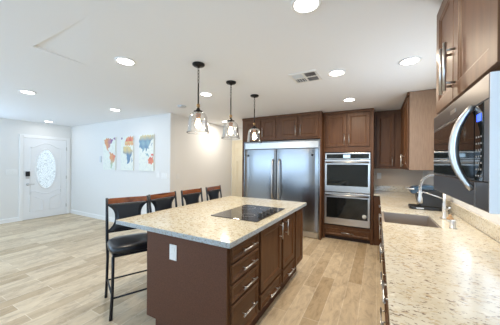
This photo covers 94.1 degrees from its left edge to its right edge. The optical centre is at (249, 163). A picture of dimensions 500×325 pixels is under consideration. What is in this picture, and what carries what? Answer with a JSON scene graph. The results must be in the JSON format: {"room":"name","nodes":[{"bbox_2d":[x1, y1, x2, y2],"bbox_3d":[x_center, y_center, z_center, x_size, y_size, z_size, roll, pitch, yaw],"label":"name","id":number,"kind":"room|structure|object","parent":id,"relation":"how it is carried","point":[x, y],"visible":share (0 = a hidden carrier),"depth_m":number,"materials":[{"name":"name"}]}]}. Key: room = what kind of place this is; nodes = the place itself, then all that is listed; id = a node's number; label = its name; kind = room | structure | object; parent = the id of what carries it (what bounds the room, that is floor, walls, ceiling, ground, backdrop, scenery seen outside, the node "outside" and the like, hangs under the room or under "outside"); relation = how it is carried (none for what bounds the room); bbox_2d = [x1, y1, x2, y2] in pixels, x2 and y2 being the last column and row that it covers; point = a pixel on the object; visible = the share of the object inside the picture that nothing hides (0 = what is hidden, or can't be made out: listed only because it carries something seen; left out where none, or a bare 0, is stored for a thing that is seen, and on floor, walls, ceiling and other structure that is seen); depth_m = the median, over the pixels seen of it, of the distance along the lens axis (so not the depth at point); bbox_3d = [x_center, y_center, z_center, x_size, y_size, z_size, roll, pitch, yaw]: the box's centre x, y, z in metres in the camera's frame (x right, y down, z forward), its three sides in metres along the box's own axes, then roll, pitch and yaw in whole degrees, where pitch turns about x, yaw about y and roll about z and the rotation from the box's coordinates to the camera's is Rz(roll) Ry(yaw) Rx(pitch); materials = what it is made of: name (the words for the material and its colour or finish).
{"room":"kitchen","nodes":[
{"label":"kitchen","id":0,"kind":"room"},
{"bbox_2d":[0,118,70,219],"bbox_3d":[-6.517,0.161,4.050,0.120,2.440,6.090,0,0,29],"label":"wall","id":1,"kind":"structure","parent":0,"point":[10,129],"depth_m":5.54,"materials":[{"name":"white paint"}]},
{"bbox_2d":[0,217,18,223],"bbox_3d":[-6.729,1.326,3.540,0.014,0.105,4.760,0,0,29],"label":"baseboard","id":2,"kind":"structure","parent":1,"relation":"attached to","point":[15,219],"depth_m":5.48,"materials":[{"name":"white paint"}]},
{"bbox_2d":[19,134,69,220],"bbox_3d":[-5.304,0.337,6.070,0.071,2.105,1.050,0,0,29],"label":"door","id":3,"kind":"structure","parent":1,"relation":"in","point":[44,164],"depth_m":6.03,"materials":[{"name":"white paint"}]},
{"bbox_2d":[71,113,174,217],"bbox_3d":[-3.308,0.185,5.697,3.930,2.440,0.120,0,0,29],"label":"wall","id":4,"kind":"structure","parent":0,"point":[91,184],"depth_m":5.55,"materials":[{"name":"white paint"}]},
{"bbox_2d":[70,209,114,221],"bbox_3d":[-3.349,1.352,5.638,3.930,0.105,0.014,0,0,29],"label":"baseboard","id":5,"kind":"structure","parent":4,"relation":"attached to","point":[81,213],"depth_m":6.07,"materials":[{"name":"white paint"}]},
{"bbox_2d":[103,137,115,169],"bbox_3d":[-3.421,-0.248,5.676,0.505,0.785,0.026,0,0,29],"label":"wall art","id":6,"kind":"object","parent":4,"relation":"attached to","point":[109,144],"visible":1,"depth_m":5.66,"materials":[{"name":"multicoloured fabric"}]},
{"bbox_2d":[121,136,133,169],"bbox_3d":[-2.814,-0.244,5.343,0.450,0.785,0.026,0,0,29],"label":"wall art","id":7,"kind":"object","parent":4,"relation":"attached to","point":[127,142],"visible":1,"depth_m":5.32,"materials":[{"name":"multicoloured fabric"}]},
{"bbox_2d":[139,134,154,170],"bbox_3d":[-2.232,-0.239,5.026,0.475,0.785,0.026,0,0,29],"label":"wall art","id":8,"kind":"object","parent":4,"relation":"attached to","point":[147,141],"visible":1,"depth_m":5.01,"materials":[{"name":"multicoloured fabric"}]},
{"bbox_2d":[161,173,166,178],"bbox_3d":[-1.765,0.247,4.777,0.170,0.120,0.009,0,0,29],"label":"light switch","id":9,"kind":"object","parent":4,"relation":"attached to","point":[163,175],"visible":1,"depth_m":4.77,"materials":[{"name":"white plastic"}]},
{"bbox_2d":[0,213,384,324],"bbox_3d":[-2.276,1.463,3.006,8.580,0.100,8.340,0,0,29],"label":"floor","id":10,"kind":"structure","parent":0,"point":[53,268],"depth_m":2.82,"materials":[{"name":"brown wood"}]},
{"bbox_2d":[104,195,148,321],"bbox_3d":[-1.237,0.896,2.435,0.450,1.055,0.534,0,0,-36],"label":"bar stool","id":11,"kind":"object","parent":10,"relation":"on","point":[123,207],"visible":0.73,"depth_m":2.45,"materials":[{"name":"black leather"}]},
{"bbox_2d":[149,191,177,212],"bbox_3d":[-0.913,0.899,2.878,0.534,1.055,0.450,0,0,29],"label":"bar stool","id":12,"kind":"object","parent":10,"relation":"on","point":[161,201],"visible":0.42,"depth_m":2.97,"materials":[{"name":"black leather"}]},
{"bbox_2d":[181,188,202,205],"bbox_3d":[-0.659,0.901,3.344,0.534,1.055,0.450,0,0,29],"label":"bar stool","id":13,"kind":"object","parent":10,"relation":"on","point":[191,196],"visible":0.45,"depth_m":3.44,"materials":[{"name":"black leather"}]},
{"bbox_2d":[205,185,221,200],"bbox_3d":[-0.401,0.903,3.815,0.534,1.055,0.450,0,0,25],"label":"bar stool","id":14,"kind":"object","parent":10,"relation":"on","point":[213,192],"visible":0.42,"depth_m":3.90,"materials":[{"name":"black leather"}]},
{"bbox_2d":[147,208,302,324],"bbox_3d":[-0.062,0.992,2.533,0.872,0.875,1.789,0,0,29],"label":"kitchen island","id":15,"kind":"object","parent":10,"relation":"on","point":[189,282],"visible":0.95,"depth_m":1.82,"materials":[{"name":"laminate"}]},
{"bbox_2d":[169,244,176,260],"bbox_3d":[-0.599,0.691,1.815,0.075,0.120,0.006,0,0,29],"label":"outlet","id":16,"kind":"object","parent":15,"relation":"attached to","point":[172,247],"depth_m":1.81,"materials":[{"name":"white plastic"}]},
{"bbox_2d":[116,196,306,248],"bbox_3d":[-0.225,0.533,2.623,1.235,0.038,1.860,0,0,29],"label":"island countertop","id":17,"kind":"structure","parent":15,"relation":"on","point":[194,222],"depth_m":2.08,"materials":[{"name":"beige stone"}]},
{"bbox_2d":[211,204,284,221],"bbox_3d":[0.008,0.493,2.484,0.515,0.044,0.710,0,0,29],"label":"cooktop","id":18,"kind":"object","parent":17,"relation":"in","point":[253,213],"visible":1,"depth_m":2.38,"materials":[{"name":"black glass"}]},
{"bbox_2d":[242,142,245,196],"bbox_3d":[0.030,0.469,5.573,0.028,1.922,0.810,0,0,29],"label":"panel","id":19,"kind":"object","parent":10,"relation":"on","point":[242,142],"visible":0.21,"depth_m":5.22,"materials":[{"name":"brown wood"}]},
{"bbox_2d":[244,139,319,239],"bbox_3d":[0.756,0.483,5.118,1.670,1.905,0.852,0,0,29],"label":"refrigerator","id":20,"kind":"object","parent":10,"relation":"on","point":[274,170],"visible":0.78,"depth_m":4.72,"materials":[{"name":"silver metal"}]},
{"bbox_2d":[319,138,323,239],"bbox_3d":[1.525,0.481,4.755,0.025,1.922,0.810,0,0,29],"label":"panel","id":21,"kind":"object","parent":10,"relation":"on","point":[321,139],"visible":0.36,"depth_m":4.42,"materials":[{"name":"brown wood"}]},
{"bbox_2d":[323,108,373,244],"bbox_3d":[1.949,0.227,4.592,0.866,2.436,0.690,0,0,29],"label":"tall cabinet","id":22,"kind":"object","parent":10,"relation":"on","point":[348,130],"visible":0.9,"depth_m":4.31,"materials":[{"name":"brown wood"}]},
{"bbox_2d":[324,152,370,228],"bbox_3d":[1.917,0.472,4.551,0.780,1.365,0.672,0,0,29],"label":"double wall oven","id":23,"kind":"object","parent":22,"relation":"in","point":[347,174],"visible":1,"depth_m":4.29,"materials":[{"name":"silver metal"}]},
{"bbox_2d":[373,196,380,245],"bbox_3d":[2.695,1.010,4.230,0.790,0.882,0.605,0,0,29],"label":"base cabinet","id":24,"kind":"object","parent":10,"relation":"on","point":[376,241],"visible":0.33,"depth_m":4.13,"materials":[{"name":"brown wood"}]},
{"bbox_2d":[379,214,382,266],"bbox_3d":[1.948,1.004,2.783,0.710,0.882,0.640,0,0,29],"label":"base cabinet","id":25,"kind":"object","parent":10,"relation":"on","point":[379,214],"visible":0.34,"depth_m":2.91,"materials":[{"name":"brown wood"}]},
{"bbox_2d":[374,190,499,324],"bbox_3d":[1.618,0.544,2.274,0.773,0.031,5.048,0,0,29],"label":"countertop","id":26,"kind":"structure","parent":25,"relation":"on","point":[444,275],"depth_m":1.14,"materials":[{"name":"beige stone"}]},
{"bbox_2d":[381,212,439,248],"bbox_3d":[1.520,0.654,2.255,0.426,0.236,0.556,0,0,29],"label":"sink","id":27,"kind":"object","parent":26,"relation":"in","point":[409,219],"visible":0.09,"depth_m":2.46,"materials":[{"name":"silver metal"}]},
{"bbox_2d":[404,184,452,214],"bbox_3d":[2.015,0.388,2.660,0.401,0.285,0.409,0,0,29],"label":"coffee maker","id":28,"kind":"object","parent":26,"relation":"on","point":[432,203],"visible":0.74,"depth_m":2.65,"materials":[{"name":"black plastic"}]},
{"bbox_2d":[417,174,449,219],"bbox_3d":[1.766,0.314,2.249,0.243,0.429,0.132,0,0,29],"label":"faucet","id":29,"kind":"object","parent":26,"relation":"on","point":[419,199],"visible":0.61,"depth_m":2.28,"materials":[{"name":"silver metal"}]},
{"bbox_2d":[446,214,453,221],"bbox_3d":[1.825,0.494,2.123,0.056,0.069,0.056,0,0,29],"label":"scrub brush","id":30,"kind":"object","parent":26,"relation":"on","point":[450,217],"visible":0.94,"depth_m":2.11,"materials":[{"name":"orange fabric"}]},
{"bbox_2d":[449,220,456,228],"bbox_3d":[1.660,0.494,1.905,0.052,0.068,0.052,0,0,29],"label":"air gap","id":31,"kind":"object","parent":26,"relation":"on","point":[452,222],"visible":1,"depth_m":1.89,"materials":[{"name":"silver metal"}]},
{"bbox_2d":[380,247,384,306],"bbox_3d":[1.626,1.120,2.195,0.710,0.645,0.690,0,0,29],"label":"base cabinet","id":32,"kind":"object","parent":10,"relation":"on","point":[383,257],"visible":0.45,"depth_m":2.32,"materials":[{"name":"brown wood"}]},
{"bbox_2d":[380,243,387,324],"bbox_3d":[1.301,0.999,1.601,0.710,0.882,0.655,0,0,29],"label":"base cabinet","id":33,"kind":"object","parent":10,"relation":"on","point":[381,244],"visible":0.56,"depth_m":1.80,"materials":[{"name":"brown wood"}]},
{"bbox_2d":[381,280,389,324],"bbox_3d":[0.970,0.996,0.995,0.710,0.882,0.715,0,0,29],"label":"base cabinet","id":34,"kind":"object","parent":10,"relation":"on","point":[384,299],"visible":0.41,"depth_m":1.18,"materials":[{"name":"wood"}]},
{"bbox_2d":[174,114,231,207],"bbox_3d":[-1.068,0.202,5.822,0.120,2.440,2.250,0,0,29],"label":"wall","id":35,"kind":"structure","parent":0,"point":[202,159],"depth_m":5.54,"materials":[{"name":"white paint"}]},
{"bbox_2d":[0,0,442,127],"bbox_3d":[-2.256,-1.102,3.006,8.580,0.150,8.340,0,0,29],"label":"ceiling","id":36,"kind":"structure","parent":0,"point":[64,52],"depth_m":2.19,"materials":[{"name":"white paint"}]},
{"bbox_2d":[18,90,36,93],"bbox_3d":[-3.198,-1.028,3.350,0.194,0.011,0.194,0,0,29],"label":"recessed light","id":37,"kind":"object","parent":36,"relation":"in","point":[21,91],"visible":1,"depth_m":3.34,"materials":[{"name":"white plastic"}]},
{"bbox_2d":[114,57,135,65],"bbox_3d":[-1.236,-1.013,2.311,0.194,0.011,0.194,0,0,29],"label":"recessed light","id":38,"kind":"object","parent":36,"relation":"in","point":[121,60],"visible":1,"depth_m":2.29,"materials":[{"name":"white"}]},
{"bbox_2d":[117,59,133,64],"bbox_3d":[-1.236,-1.009,2.311,0.146,0.004,0.146,0,0,29],"label":"diffuser","id":39,"kind":"object","parent":38,"relation":"attached to","point":[121,61],"depth_m":2.30,"materials":[{"name":"white"}]},
{"bbox_2d":[186,61,208,133],"bbox_3d":[-0.525,-0.663,2.365,0.231,0.700,0.231,0,0,29],"label":"pendant light","id":40,"kind":"object","parent":36,"relation":"hanging from","point":[197,64],"visible":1,"depth_m":2.34,"materials":[{"name":"clear glass"}]},
{"bbox_2d":[199,92,212,95],"bbox_3d":[-0.637,-1.008,3.385,0.194,0.011,0.194,0,0,29],"label":"recessed light","id":41,"kind":"object","parent":36,"relation":"in","point":[201,93],"visible":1,"depth_m":3.37,"materials":[{"name":"white"}]},
{"bbox_2d":[221,80,239,139],"bbox_3d":[-0.237,-0.661,2.880,0.231,0.700,0.231,0,0,29],"label":"pendant light","id":42,"kind":"object","parent":36,"relation":"hanging from","point":[230,121],"visible":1,"depth_m":2.85,"materials":[{"name":"black"}]},
{"bbox_2d":[246,94,261,143],"bbox_3d":[0.065,-0.659,3.433,0.231,0.700,0.231,0,0,29],"label":"pendant light","id":43,"kind":"object","parent":36,"relation":"hanging from","point":[254,127],"visible":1,"depth_m":3.41,"materials":[{"name":"black"}]},
{"bbox_2d":[288,70,321,83],"bbox_3d":[0.642,-0.999,2.691,0.310,0.011,0.310,0,0,29],"label":"ceiling vent","id":44,"kind":"object","parent":36,"relation":"in","point":[313,75],"visible":1,"depth_m":2.67,"materials":[{"name":"white plastic"}]},
{"bbox_2d":[291,0,321,13],"bbox_3d":[0.353,-1.001,1.464,0.194,0.011,0.194,0,0,29],"label":"recessed light","id":45,"kind":"object","parent":36,"relation":"in","point":[297,6],"visible":1,"depth_m":1.47,"materials":[{"name":"white paint"}]},
{"bbox_2d":[294,0,317,11],"bbox_3d":[0.353,-0.997,1.464,0.146,0.004,0.146,0,0,29],"label":"diffuser","id":46,"kind":"object","parent":45,"relation":"attached to","point":[299,5],"depth_m":1.47,"materials":[{"name":"white"}]},
{"bbox_2d":[327,69,345,76],"bbox_3d":[0.953,-0.996,2.561,0.194,0.011,0.194,0,0,29],"label":"recessed light","id":47,"kind":"object","parent":36,"relation":"in","point":[338,72],"visible":1,"depth_m":2.54,"materials":[{"name":"white"}]},
{"bbox_2d":[330,71,343,75],"bbox_3d":[0.953,-0.993,2.561,0.146,0.004,0.146,0,0,29],"label":"diffuser","id":48,"kind":"object","parent":47,"relation":"attached to","point":[332,73],"depth_m":2.56,"materials":[{"name":"white"}]},
{"bbox_2d":[343,98,355,101],"bbox_3d":[1.542,-0.992,3.617,0.194,0.011,0.194,0,0,29],"label":"recessed light","id":49,"kind":"object","parent":36,"relation":"in","point":[346,99],"visible":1,"depth_m":3.59,"materials":[{"name":"white"}]},
{"bbox_2d":[398,56,421,65],"bbox_3d":[1.550,-0.992,2.256,0.194,0.011,0.194,0,0,29],"label":"recessed light","id":50,"kind":"object","parent":36,"relation":"in","point":[410,60],"visible":1,"depth_m":2.25,"materials":[{"name":"white"}]},
{"bbox_2d":[401,58,418,64],"bbox_3d":[1.550,-0.988,2.256,0.146,0.004,0.146,0,0,29],"label":"diffuser","id":51,"kind":"object","parent":50,"relation":"attached to","point":[407,61],"depth_m":2.25,"materials":[{"name":"white"}]},
{"bbox_2d":[231,128,242,195],"bbox_3d":[-0.035,0.210,6.470,1.070,2.440,0.120,0,0,29],"label":"wall","id":52,"kind":"structure","parent":0,"point":[240,130],"depth_m":6.62,"materials":[{"name":"white paint"}]},
{"bbox_2d":[232,140,241,196],"bbox_3d":[-0.115,0.384,6.430,0.920,2.090,0.026,0,0,29],"label":"door","id":53,"kind":"structure","parent":52,"relation":"in","point":[236,147],"depth_m":6.56,"materials":[{"name":"beige paint"}]},
{"bbox_2d":[374,115,422,191],"bbox_3d":[1.783,0.224,5.156,3.540,2.440,0.120,0,0,29],"label":"wall","id":54,"kind":"structure","parent":0,"point":[389,177],"depth_m":4.50,"materials":[{"name":"beige paint"}]},
{"bbox_2d":[242,115,279,141],"bbox_3d":[0.385,-0.748,5.349,0.850,0.511,0.870,0,0,29],"label":"upper cabinet","id":55,"kind":"object","parent":54,"relation":"attached to","point":[267,125],"visible":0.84,"depth_m":4.96,"materials":[{"name":"brown wood"}]},
{"bbox_2d":[278,111,323,140],"bbox_3d":[1.145,-0.742,4.934,0.878,0.511,0.870,0,0,29],"label":"upper cabinet","id":56,"kind":"object","parent":54,"relation":"attached to","point":[307,125],"visible":0.91,"depth_m":4.57,"materials":[{"name":"brown wood"}]},
{"bbox_2d":[374,109,401,168],"bbox_3d":[2.762,-0.447,4.332,0.790,1.076,0.370,0,0,29],"label":"upper cabinet","id":57,"kind":"object","parent":54,"relation":"attached to","point":[387,124],"visible":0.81,"depth_m":4.30,"materials":[{"name":"brown wood"}]},
{"bbox_2d":[374,185,409,191],"bbox_3d":[2.835,0.484,4.498,0.772,0.106,0.018,0,0,29],"label":"backsplash","id":58,"kind":"structure","parent":54,"relation":"attached to","point":[376,187],"depth_m":4.53,"materials":[{"name":"beige stone"}]},
{"bbox_2d":[423,170,499,242],"bbox_3d":[1.348,0.220,0.800,0.120,2.440,7.940,0,0,29],"label":"wall","id":59,"kind":"structure","parent":0,"point":[495,218],"depth_m":2.15,"materials":[{"name":"white paint"}]},
{"bbox_2d":[400,89,437,169],"bbox_3d":[2.587,-0.448,3.622,0.415,1.076,1.122,0,0,29],"label":"upper cabinet","id":60,"kind":"object","parent":59,"relation":"attached to","point":[418,109],"visible":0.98,"depth_m":3.15,"materials":[{"name":"brown wood"}]},
{"bbox_2d":[436,0,499,114],"bbox_3d":[1.134,-0.647,1.012,0.460,0.701,0.891,0,0,29],"label":"upper cabinet","id":61,"kind":"object","parent":59,"relation":"attached to","point":[468,31],"visible":0.93,"depth_m":1.03,"materials":[{"name":"brown wood"}]},
{"bbox_2d":[434,71,499,213],"bbox_3d":[1.096,-0.062,0.988,0.496,0.437,0.815,0,0,29],"label":"microwave","id":62,"kind":"object","parent":61,"relation":"attached to","point":[467,132],"visible":1,"depth_m":0.84,"materials":[{"name":"silver metal"}]},
{"bbox_2d":[446,199,499,242],"bbox_3d":[1.967,0.478,2.083,0.019,0.106,5.046,0,0,29],"label":"backsplash","id":63,"kind":"structure","parent":59,"relation":"attached to","point":[491,229],"depth_m":1.92,"materials":[{"name":"beige stone"}]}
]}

